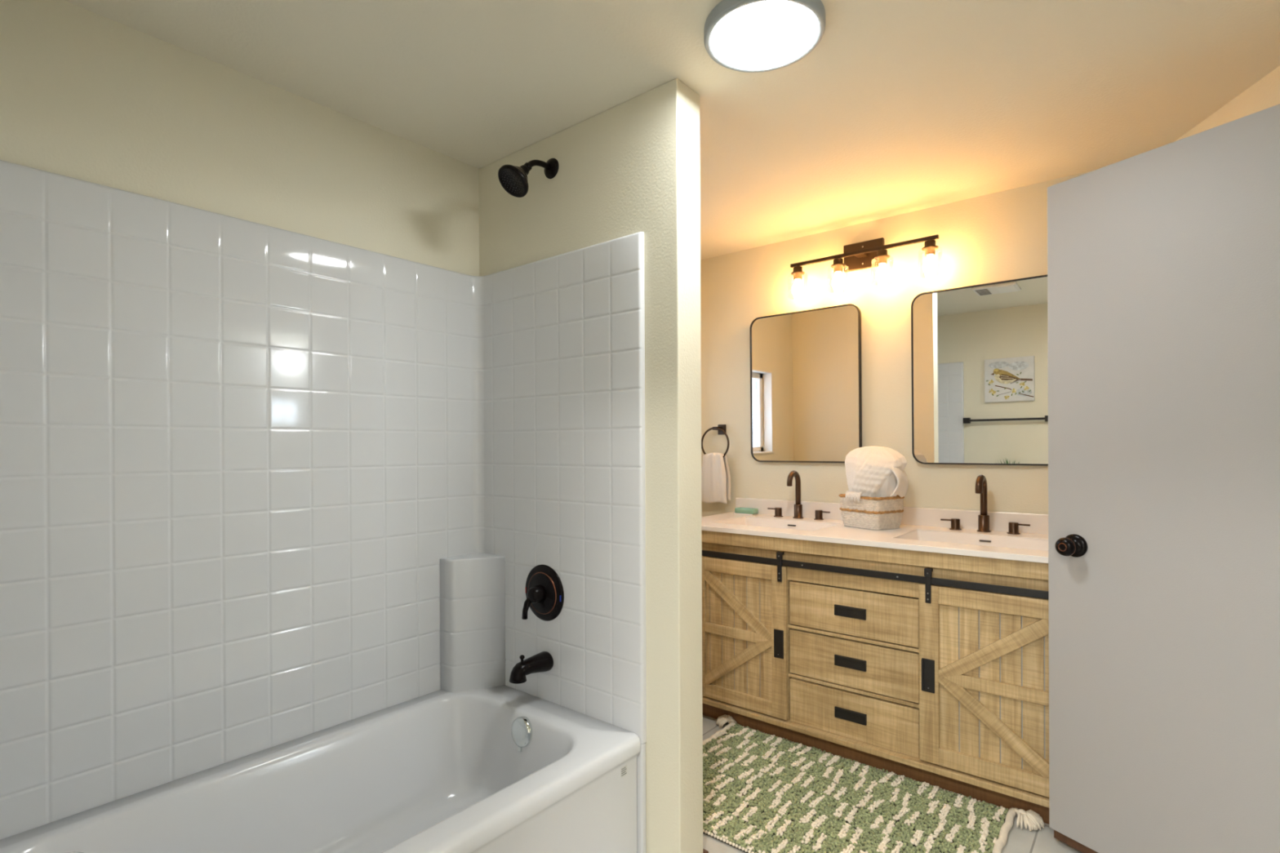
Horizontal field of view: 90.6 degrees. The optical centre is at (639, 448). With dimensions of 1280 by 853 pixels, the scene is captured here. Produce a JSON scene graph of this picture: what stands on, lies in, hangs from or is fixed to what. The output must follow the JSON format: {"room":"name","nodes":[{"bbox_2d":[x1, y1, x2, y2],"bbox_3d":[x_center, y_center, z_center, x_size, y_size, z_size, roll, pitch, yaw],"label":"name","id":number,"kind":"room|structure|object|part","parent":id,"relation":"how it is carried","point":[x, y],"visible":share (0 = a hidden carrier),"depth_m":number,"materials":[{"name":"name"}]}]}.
{"room":"bathroom","nodes":[
{"label":"bathroom","id":0,"kind":"room"},
{"bbox_2d":[0,0,479,275],"bbox_3d":[-1.208,0.095,1.835,0.200,2.307,1.649,0,0,39],"label":"wall","id":1,"kind":"structure","parent":0,"point":[86,95],"depth_m":1.73,"materials":[{"name":"beige paint"}]},
{"bbox_2d":[479,78,702,852],"bbox_3d":[-0.297,0.090,2.232,1.152,2.307,0.120,0,0,39],"label":"wall partition","id":2,"kind":"structure","parent":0,"point":[632,166],"depth_m":1.88,"materials":[{"name":"beige paint"}]},
{"bbox_2d":[497,158,559,197],"bbox_3d":[-0.368,-0.899,2.074,0.109,0.168,0.207,0,0,39],"label":"shower head","id":3,"kind":"object","parent":2,"relation":"attached to","point":[513,180],"visible":1,"depth_m":2.04},
{"bbox_3d":[-0.336,-0.937,2.107,0.019,0.047,0.113,0,0,39],"label":"arm","id":4,"kind":"part","parent":3,"relation":"part of","materials":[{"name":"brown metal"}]},
{"bbox_2d":[64,0,1279,260],"bbox_3d":[0.627,-1.115,0.454,5.200,0.100,4.907,0,0,39],"label":"ceiling","id":5,"kind":"structure","parent":0,"point":[900,107],"depth_m":1.82,"materials":[{"name":"beige paint"}]},
{"bbox_2d":[703,0,825,72],"bbox_3d":[0.312,-1.050,1.599,0.300,0.030,0.300,0,0,39],"label":"ceiling light","id":6,"kind":"object","parent":5,"relation":"in","point":[747,36],"visible":1,"depth_m":1.58,"materials":[{"name":"grey"}]},
{"bbox_2d":[702,715,1082,852],"bbox_3d":[0.638,1.292,0.459,5.200,0.100,4.907,0,0,39],"label":"floor","id":7,"kind":"structure","parent":0,"point":[1019,840],"depth_m":1.99,"materials":[{"name":"tile"}]},
{"bbox_2d":[0,685,640,852],"bbox_3d":[-0.768,1.053,1.558,0.784,0.387,1.487,0,0,39],"label":"bathtub","id":8,"kind":"object","parent":7,"relation":"on","point":[501,769],"visible":0.94,"depth_m":1.79,"materials":[{"name":"white ceramic"}]},
{"bbox_3d":[-0.383,0.962,2.025,0.016,0.016,0.010,0,0,39],"label":"trip lever","id":9,"kind":"part","parent":8,"relation":"part of","materials":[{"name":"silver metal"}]},
{"bbox_2d":[0,160,646,852],"bbox_3d":[-0.779,0.302,1.563,0.806,1.889,1.532,0,0,39],"label":"tub surround","id":10,"kind":"object","parent":7,"relation":"on","point":[262,486],"visible":0.99,"depth_m":1.83,"materials":[{"name":"white tile"}]},
{"bbox_2d":[439,552,506,693],"bbox_3d":[-0.599,0.638,2.271,0.155,0.493,0.176,0,0,39],"label":"corner shelf","id":11,"kind":"object","parent":10,"relation":"attached to","point":[473,585],"depth_m":2.25,"materials":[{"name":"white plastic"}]},
{"bbox_2d":[509,651,553,684],"bbox_3d":[-0.364,0.715,2.089,0.070,0.080,0.153,0,0,39],"label":"tub spout","id":12,"kind":"object","parent":10,"relation":"attached to","point":[541,662],"visible":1,"depth_m":2.07,"materials":[{"name":"black metal"}]},
{"bbox_3d":[-0.384,0.692,2.065,0.017,0.034,0.017,0,0,39],"label":"diverter knob","id":13,"kind":"part","parent":12,"relation":"part of","materials":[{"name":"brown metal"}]},
{"bbox_2d":[521,564,564,621],"bbox_3d":[-0.348,0.492,2.126,0.190,0.190,0.074,0,0,39],"label":"tub valve","id":14,"kind":"object","parent":10,"relation":"attached to","point":[544,593],"visible":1,"depth_m":2.12,"materials":[{"name":"black metal"}]},
{"bbox_3d":[-0.375,0.532,2.121,0.043,0.081,0.022,0,0,1],"label":"lever","id":15,"kind":"part","parent":14,"relation":"part of","materials":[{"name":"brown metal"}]},
{"bbox_3d":[-0.351,0.492,2.122,0.060,0.060,0.047,0,0,39],"label":"handle","id":16,"kind":"part","parent":14,"relation":"part of","materials":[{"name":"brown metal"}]},
{"bbox_2d":[702,714,1044,852],"bbox_3d":[0.592,1.219,2.175,1.271,0.040,0.880,0,0,39],"label":"bath rug","id":17,"kind":"object","parent":7,"relation":"on","point":[762,793],"visible":0.81,"depth_m":2.15,"materials":[{"name":"green fabric"}]},
{"bbox_3d":[0.187,1.228,2.530,0.027,0.025,0.753,0,0,39],"label":"edge cord","id":18,"kind":"part","parent":17,"relation":"part of","materials":[{"name":"beige fabric"}]},
{"bbox_3d":[1.022,1.225,1.846,0.027,0.025,0.753,0,0,39],"label":"edge cord","id":19,"kind":"part","parent":17,"relation":"part of","materials":[{"name":"beige fabric"}]},
{"bbox_2d":[702,530,1049,824],"bbox_3d":[0.984,0.803,2.682,1.698,0.866,0.604,0,0,39],"label":"vanity cabinet","id":20,"kind":"object","parent":7,"relation":"on","point":[932,668],"visible":0.74,"depth_m":2.38,"materials":[{"name":"brown wood"}]},
{"bbox_3d":[0.430,0.814,2.777,0.336,0.044,0.013,0,0,39],"label":"rail","id":21,"kind":"part","parent":20,"relation":"part of","materials":[{"name":"brown wood"}]},
{"bbox_3d":[0.429,0.524,2.777,0.336,0.063,0.020,0,0,39],"label":"rail","id":22,"kind":"part","parent":20,"relation":"part of","materials":[{"name":"brown wood"}]},
{"bbox_3d":[0.431,1.099,2.778,0.336,0.060,0.020,0,0,39],"label":"rail","id":23,"kind":"part","parent":20,"relation":"part of","materials":[{"name":"brown wood"}]},
{"bbox_3d":[0.435,0.812,2.784,0.344,0.521,0.006,0,0,39],"label":"barn door","id":24,"kind":"part","parent":20,"relation":"part of","materials":[{"name":"brown wood"}]},
{"bbox_3d":[0.577,0.817,2.639,0.043,0.118,0.010,0,0,39],"label":"door pull","id":25,"kind":"part","parent":20,"relation":"part of","materials":[{"name":"black metal"}]},
{"bbox_3d":[0.818,0.837,2.466,0.124,0.041,0.013,0,0,39],"label":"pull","id":26,"kind":"part","parent":20,"relation":"part of","materials":[{"name":"black metal"}]},
{"bbox_3d":[0.817,0.639,2.465,0.124,0.041,0.013,0,0,39],"label":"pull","id":27,"kind":"part","parent":20,"relation":"part of","materials":[{"name":"black metal"}]},
{"bbox_3d":[0.819,1.043,2.466,0.124,0.041,0.013,0,0,39],"label":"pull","id":28,"kind":"part","parent":20,"relation":"part of","materials":[{"name":"black metal"}]},
{"bbox_3d":[0.826,0.844,2.479,0.510,0.178,0.018,0,0,39],"label":"drawer","id":29,"kind":"part","parent":20,"relation":"part of","materials":[{"name":"brown wood"}]},
{"bbox_3d":[0.825,0.642,2.478,0.510,0.176,0.018,0,0,39],"label":"drawer","id":30,"kind":"part","parent":20,"relation":"part of","materials":[{"name":"brown wood"}]},
{"bbox_3d":[0.827,1.046,2.479,0.510,0.176,0.018,0,0,39],"label":"drawer","id":31,"kind":"part","parent":20,"relation":"part of","materials":[{"name":"brown wood"}]},
{"bbox_2d":[702,497,1048,563],"bbox_3d":[0.985,0.371,2.683,1.728,0.205,0.613,0,0,39],"label":"countertop","id":32,"kind":"structure","parent":20,"relation":"on","point":[921,529],"depth_m":2.65,"materials":[{"name":"white stone"}]},
{"bbox_2d":[733,507,758,515],"bbox_3d":[0.560,0.333,3.348,0.120,0.032,0.065,0,0,39],"label":"soap dish","id":33,"kind":"object","parent":32,"relation":"on","point":[744,511],"visible":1,"depth_m":3.32,"materials":[{"name":"green glass"}]},
{"bbox_3d":[0.558,0.347,3.349,0.114,0.005,0.065,0,0,39],"label":"foot plate","id":34,"kind":"part","parent":33,"relation":"part of","materials":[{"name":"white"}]},
{"bbox_2d":[715,517,836,531],"bbox_3d":[0.633,0.414,2.958,0.518,0.122,0.333,0,0,39],"label":"basin","id":35,"kind":"object","parent":32,"relation":"in","point":[766,522],"depth_m":3.09,"materials":[{"name":"white ceramic"}]},
{"bbox_2d":[767,470,830,519],"bbox_3d":[0.762,0.230,3.124,0.333,0.238,0.133,0,0,39],"label":"faucet","id":36,"kind":"object","parent":32,"relation":"on","point":[797,506],"visible":1,"depth_m":3.14,"materials":[{"name":"brown metal"}]},
{"bbox_3d":[0.705,0.326,3.224,0.047,0.046,0.047,0,0,39],"label":"handle","id":37,"kind":"part","parent":36,"relation":"part of","materials":[{"name":"brown metal"}]},
{"bbox_3d":[0.762,0.230,3.124,0.052,0.238,0.133,0,0,39],"label":"spout","id":38,"kind":"part","parent":36,"relation":"part of","materials":[{"name":"brown metal"}]},
{"bbox_3d":[0.872,0.326,3.088,0.047,0.046,0.047,0,0,39],"label":"handle","id":39,"kind":"part","parent":36,"relation":"part of","materials":[{"name":"brown metal"}]},
{"bbox_2d":[839,493,904,529],"bbox_3d":[1.022,0.277,2.799,0.192,0.141,0.230,0,0,-28],"label":"storage basket","id":40,"kind":"object","parent":32,"relation":"on","point":[870,513],"visible":0.96,"depth_m":2.72,"materials":[{"name":"white wicker"}]},
{"bbox_2d":[844,445,908,502],"bbox_3d":[1.027,0.164,2.773,0.258,0.348,0.211,0,0,39],"label":"rolled towel","id":41,"kind":"object","parent":40,"relation":"in","point":[873,471],"visible":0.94,"depth_m":2.72,"materials":[{"name":"white fabric"}]},
{"bbox_2d":[897,530,1048,551],"bbox_3d":[1.283,0.412,2.426,0.518,0.122,0.333,0,0,39],"label":"basin","id":42,"kind":"object","parent":32,"relation":"in","point":[1024,543],"depth_m":2.55,"materials":[{"name":"white ceramic"}]},
{"bbox_2d":[940,475,1030,534],"bbox_3d":[1.403,0.228,2.600,0.333,0.238,0.133,0,0,39],"label":"faucet","id":43,"kind":"object","parent":32,"relation":"on","point":[980,488],"visible":1,"depth_m":2.62,"materials":[{"name":"brown metal"}]},
{"bbox_3d":[1.346,0.324,2.700,0.047,0.046,0.047,0,0,39],"label":"handle","id":44,"kind":"part","parent":43,"relation":"part of","materials":[{"name":"brown metal"}]},
{"bbox_3d":[1.403,0.228,2.600,0.052,0.238,0.133,0,0,39],"label":"spout","id":45,"kind":"part","parent":43,"relation":"part of","materials":[{"name":"brown metal"}]},
{"bbox_3d":[1.513,0.324,2.563,0.047,0.046,0.047,0,0,39],"label":"handle","id":46,"kind":"part","parent":43,"relation":"part of","materials":[{"name":"brown metal"}]},
{"bbox_3d":[1.538,0.308,2.540,0.048,0.007,0.007,0,0,44],"label":"lever","id":47,"kind":"part","parent":43,"relation":"part of","materials":[{"name":"brown metal"}]},
{"bbox_3d":[0.805,0.475,2.465,1.650,0.026,0.029,0,0,39],"label":"slide rail","id":48,"kind":"part","parent":20,"relation":"part of","materials":[{"name":"black metal"}]},
{"bbox_3d":[0.813,1.146,2.473,1.694,0.022,0.053,0,0,39],"label":"trim","id":49,"kind":"part","parent":20,"relation":"part of","materials":[{"name":"brown wood"}]},
{"bbox_3d":[1.032,0.815,2.267,0.043,0.118,0.010,0,0,39],"label":"door pull","id":50,"kind":"part","parent":20,"relation":"part of","materials":[{"name":"black metal"}]},
{"bbox_3d":[1.196,0.522,2.150,0.336,0.063,0.020,0,0,39],"label":"rail","id":51,"kind":"part","parent":20,"relation":"part of","materials":[{"name":"brown wood"}]},
{"bbox_3d":[1.198,1.097,2.151,0.336,0.060,0.020,0,0,39],"label":"rail","id":52,"kind":"part","parent":20,"relation":"part of","materials":[{"name":"brown wood"}]},
{"bbox_3d":[1.201,0.810,2.156,0.344,0.521,0.006,0,0,39],"label":"barn door","id":53,"kind":"part","parent":20,"relation":"part of","materials":[{"name":"brown wood"}]},
{"bbox_3d":[1.196,0.812,2.149,0.336,0.044,0.013,0,0,39],"label":"rail","id":54,"kind":"part","parent":20,"relation":"part of","materials":[{"name":"brown wood"}]},
{"bbox_2d":[700,169,1094,516],"bbox_3d":[2.137,0.079,2.215,4.940,2.307,0.120,0,0,39],"label":"wall","id":55,"kind":"structure","parent":0,"point":[1001,236],"depth_m":2.96,"materials":[{"name":"beige paint"}]},
{"bbox_2d":[701,424,729,457],"bbox_3d":[0.426,-0.032,3.501,0.183,0.197,0.057,0,0,39],"label":"towel ring","id":56,"kind":"object","parent":55,"relation":"attached to","point":[721,428],"visible":0.99,"depth_m":3.49,"materials":[{"name":"brown metal"}]},
{"bbox_2d":[701,452,730,503],"bbox_3d":[0.413,0.164,3.482,0.182,0.280,0.049,0,0,39],"label":"hand towel","id":57,"kind":"object","parent":56,"relation":"hanging from","point":[715,472],"visible":0.98,"depth_m":3.46,"materials":[{"name":"white fabric"}]},
{"bbox_3d":[0.426,-0.109,3.495,0.032,0.017,0.049,0,0,39],"label":"post","id":58,"kind":"part","parent":56,"relation":"part of","materials":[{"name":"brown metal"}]},
{"bbox_3d":[0.454,-0.103,3.507,0.049,0.056,0.010,0,0,39],"label":"wall plate","id":59,"kind":"part","parent":56,"relation":"part of","materials":[{"name":"brown metal"}]},
{"bbox_2d":[750,303,862,462],"bbox_3d":[0.820,-0.309,3.188,0.587,0.760,0.024,0,1,39],"label":"wall mirror","id":60,"kind":"object","parent":55,"relation":"attached to","point":[806,385],"visible":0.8,"depth_m":3.17,"materials":[{"name":"black mirror"}]},
{"bbox_2d":[790,234,938,295],"bbox_3d":[1.031,-0.862,2.954,0.711,0.228,0.130,0,0,39],"label":"vanity light","id":61,"kind":"object","parent":55,"relation":"attached to","point":[873,253],"visible":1,"depth_m":2.97,"materials":[{"name":"brown metal"}]},
{"bbox_2d":[791,265,804,295],"bbox_3d":[0.781,-0.825,3.136,0.095,0.155,0.095,0,0,39],"label":"shade","id":62,"kind":"object","parent":61,"relation":"attached to","point":[797,289],"depth_m":3.12,"materials":[{"name":"clear glass"}]},
{"bbox_2d":[831,257,845,288],"bbox_3d":[0.941,-0.825,3.005,0.095,0.155,0.095,0,0,39],"label":"shade","id":63,"kind":"object","parent":61,"relation":"attached to","point":[837,282],"depth_m":2.99,"materials":[{"name":"clear glass"}]},
{"bbox_3d":[1.036,-0.909,2.971,0.044,0.016,0.056,0,0,39],"label":"mount arm","id":64,"kind":"part","parent":61,"relation":"part of","materials":[{"name":"brown metal"}]},
{"bbox_3d":[1.060,-0.913,2.999,0.188,0.126,0.022,0,0,39],"label":"plate","id":65,"kind":"part","parent":61,"relation":"part of","materials":[{"name":"brown metal"}]},
{"bbox_2d":[874,248,889,281],"bbox_3d":[1.100,-0.826,2.875,0.095,0.155,0.095,0,0,39],"label":"shade","id":66,"kind":"object","parent":61,"relation":"attached to","point":[881,256],"depth_m":2.86,"materials":[{"name":"clear glass"}]},
{"bbox_2d":[921,239,938,274],"bbox_3d":[1.258,-0.826,2.746,0.095,0.155,0.095,0,0,39],"label":"shade","id":67,"kind":"object","parent":61,"relation":"attached to","point":[930,266],"depth_m":2.73,"materials":[{"name":"clear glass"}]},
{"bbox_2d":[735,497,1048,534],"bbox_3d":[1.182,0.308,2.905,1.702,0.082,0.020,0,0,39],"label":"backsplash","id":68,"kind":"structure","parent":55,"relation":"attached to","point":[928,517],"depth_m":2.80,"materials":[{"name":"white stone"}]},
{"bbox_2d":[911,274,1048,465],"bbox_3d":[1.455,-0.310,2.667,0.587,0.760,0.024,0,1,38],"label":"wall mirror","id":69,"kind":"object","parent":55,"relation":"attached to","point":[980,353],"visible":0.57,"depth_m":2.67,"materials":[{"name":"black mirror"}]},
{"bbox_2d":[1173,66,1279,142],"bbox_3d":[1.645,0.084,0.597,0.100,2.307,3.511,0,0,10],"label":"wall","id":70,"kind":"structure","parent":0,"point":[1264,94],"depth_m":1.89,"materials":[{"name":"beige paint"}]},
{"bbox_2d":[1047,103,1279,852],"bbox_3d":[1.498,0.199,1.591,0.170,2.034,0.900,0,0,-27],"label":"door","id":71,"kind":"structure","parent":70,"relation":"in","point":[1163,262],"depth_m":1.71,"materials":[{"name":"grey paint"}]},
{"bbox_3d":[1.286,0.294,1.898,0.067,0.069,0.069,0,0,-27],"label":"knob","id":72,"kind":"part","parent":71,"relation":"part of","materials":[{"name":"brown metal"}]}
]}

